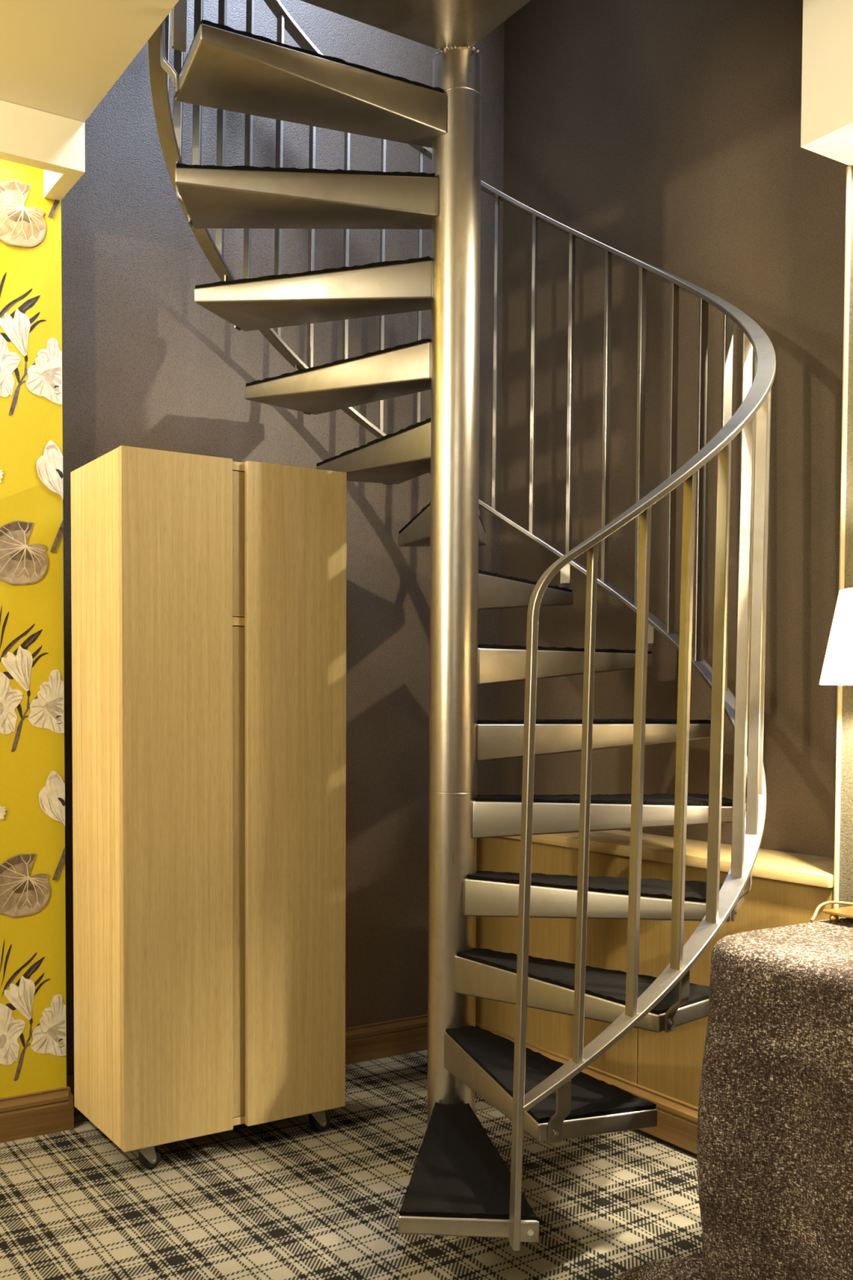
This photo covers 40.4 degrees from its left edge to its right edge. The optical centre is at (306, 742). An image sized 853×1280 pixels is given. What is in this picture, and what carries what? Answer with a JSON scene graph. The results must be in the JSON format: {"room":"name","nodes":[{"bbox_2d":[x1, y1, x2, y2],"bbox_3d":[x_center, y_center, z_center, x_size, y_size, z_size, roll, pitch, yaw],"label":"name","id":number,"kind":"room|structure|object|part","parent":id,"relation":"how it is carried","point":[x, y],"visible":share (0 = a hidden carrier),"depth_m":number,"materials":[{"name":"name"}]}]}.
{"room":"living room","nodes":[
{"label":"living room","id":0,"kind":"room"},
{"bbox_2d":[0,159,66,1097],"bbox_3d":[-2.230,-0.247,2.559,3.417,2.822,0.208,-1,2,-30],"label":"wall","id":1,"kind":"structure","parent":0,"point":[33,950],"depth_m":3.28,"materials":[{"name":"yellow paper"}]},
{"bbox_2d":[0,1086,68,1142],"bbox_3d":[-2.178,1.104,2.514,3.417,0.124,0.016,-1,2,-30],"label":"baseboard","id":2,"kind":"structure","parent":1,"relation":"attached to","point":[28,1115],"depth_m":3.32,"materials":[{"name":"brown wood"}]},
{"bbox_2d":[66,1084,73,1129],"bbox_3d":[-0.718,1.074,3.417,0.016,0.124,0.103,-1,2,-30],"label":"baseboard","id":3,"kind":"structure","parent":1,"relation":"attached to","point":[70,1095],"depth_m":3.37,"materials":[{"name":"brown wood"}]},
{"bbox_2d":[0,0,178,122],"bbox_3d":[-0.019,-1.673,0.541,5.250,0.178,5.425,-1,2,-30],"label":"ceiling","id":4,"kind":"structure","parent":0,"point":[62,58],"depth_m":2.74,"materials":[{"name":"beige paint"}]},
{"bbox_2d":[0,100,84,201],"bbox_3d":[-2.126,-1.584,2.333,3.414,0.132,0.211,-1,2,-30],"label":"soffit","id":5,"kind":"structure","parent":4,"relation":"attached to","point":[54,144],"depth_m":3.05,"materials":[{"name":"beige paint"}]},
{"bbox_2d":[800,0,852,165],"bbox_3d":[2.205,-1.741,0.971,0.183,0.868,3.928,-1,2,-30],"label":"soffit","id":6,"kind":"structure","parent":4,"relation":"attached to","point":[827,69],"depth_m":2.58,"materials":[{"name":"white paint"}]},
{"bbox_2d":[61,0,504,1075],"bbox_3d":[-0.005,-1.481,3.890,1.856,5.200,0.122,-1,2,-30],"label":"wall","id":7,"kind":"structure","parent":0,"point":[145,365],"depth_m":3.85,"materials":[{"name":"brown paint"}]},
{"bbox_2d":[66,1014,427,1115],"bbox_3d":[-0.133,1.060,3.827,1.437,0.124,0.016,-1,2,-30],"label":"baseboard","id":8,"kind":"structure","parent":7,"relation":"attached to","point":[366,1042],"depth_m":4.06,"materials":[{"name":"brown wood"}]},
{"bbox_2d":[0,1049,702,1279],"bbox_3d":[-0.080,1.282,0.744,5.250,0.100,5.650,-1,2,-30],"label":"floor","id":9,"kind":"structure","parent":0,"point":[286,1198],"depth_m":2.89,"materials":[{"name":"carpet"}]},
{"bbox_2d":[71,445,346,1168],"bbox_3d":[-0.280,0.183,3.313,0.685,1.913,0.393,-1,2,-30],"label":"storage cabinet","id":10,"kind":"object","parent":9,"relation":"on","point":[208,593],"visible":1,"depth_m":3.13,"materials":[{"name":"brown wood"}]},
{"bbox_3d":[-0.343,0.153,3.058,0.320,1.834,0.018,-1,2,-30],"label":"door","id":11,"kind":"part","parent":10,"relation":"part of","materials":[{"name":"brown wood"}]},
{"bbox_2d":[232,617,244,626],"bbox_3d":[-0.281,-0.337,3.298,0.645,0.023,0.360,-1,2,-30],"label":"handle","id":12,"kind":"object","parent":10,"relation":"attached to","point":[237,621],"depth_m":3.15,"materials":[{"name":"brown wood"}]},
{"bbox_3d":[-0.028,0.147,3.241,0.320,1.834,0.018,-1,2,-30],"label":"door","id":13,"kind":"part","parent":10,"relation":"part of","materials":[{"name":"brown wood"}]},
{"bbox_2d":[147,0,775,1250],"bbox_3d":[0.403,-0.896,2.961,1.600,4.097,1.662,-1,2,-30],"label":"spiral staircase","id":14,"kind":"structure","parent":9,"relation":"on","point":[460,1184],"depth_m":2.92,"materials":[{"name":"metal"}]},
{"bbox_3d":[-0.277,-2.252,2.585,0.063,1.362,0.016,-1,2,-30],"label":"post","id":15,"kind":"part","parent":14,"relation":"part of","materials":[{"name":"metal"}]},
{"bbox_2d":[475,830,834,1157],"bbox_3d":[0.994,0.714,3.560,0.296,0.838,1.590,-1,2,-30],"label":"base cabinet","id":16,"kind":"object","parent":9,"relation":"on","point":[662,1068],"visible":0.22,"depth_m":3.34,"materials":[{"name":"brown wood"}]},
{"bbox_3d":[0.610,0.664,3.986,0.020,0.706,0.463,-1,2,-30],"label":"panel","id":17,"kind":"part","parent":16,"relation":"part of","materials":[{"name":"brown wood"}]},
{"bbox_3d":[0.852,0.679,3.571,0.020,0.706,0.492,-1,2,-30],"label":"panel","id":18,"kind":"part","parent":16,"relation":"part of","materials":[{"name":"brown wood"}]},
{"bbox_3d":[1.136,0.697,3.085,0.020,0.706,0.626,-1,2,-30],"label":"panel","id":19,"kind":"part","parent":16,"relation":"part of","materials":[{"name":"brown wood"}]},
{"bbox_2d":[810,587,852,922],"bbox_3d":[1.262,0.033,2.461,0.300,0.722,0.300,-1,2,-30],"label":"table lamp","id":20,"kind":"object","parent":16,"relation":"on","point":[837,667],"visible":1,"depth_m":2.44,"materials":[{"name":"gold metal"}]},
{"bbox_3d":[1.175,0.372,2.549,0.179,0.036,0.034,-1,2,-24],"label":"power cord","id":21,"kind":"part","parent":20,"relation":"part of","materials":[{"name":"brown plastic"}]},
{"bbox_3d":[1.262,-0.226,2.452,0.300,0.203,0.300,-1,2,-30],"label":"lamp shade","id":22,"kind":"part","parent":20,"relation":"part of","materials":[{"name":"white fabric"}]},
{"bbox_3d":[1.261,0.371,2.473,0.190,0.007,0.200,-1,2,-30],"label":"plate","id":23,"kind":"part","parent":20,"relation":"part of","materials":[{"name":"gold metal"}]},
{"bbox_2d":[611,916,852,1279],"bbox_3d":[1.220,0.793,2.160,0.686,0.777,1.136,-1,2,-30],"label":"armchair","id":24,"kind":"object","parent":9,"relation":"on","point":[775,1124],"visible":0.99,"depth_m":2.17,"materials":[{"name":"brown fabric"}]},
{"bbox_2d":[498,0,848,857],"bbox_3d":[1.209,-1.467,3.532,0.120,5.200,1.720,-1,2,-30],"label":"wall","id":25,"kind":"structure","parent":0,"point":[664,134],"depth_m":3.57,"materials":[{"name":"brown paint"}]},
{"bbox_2d":[833,164,852,917],"bbox_3d":[2.395,-0.191,1.143,0.283,2.822,3.936,-1,2,-30],"label":"wall","id":26,"kind":"structure","parent":0,"point":[843,834],"depth_m":2.75,"materials":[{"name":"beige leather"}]}
]}

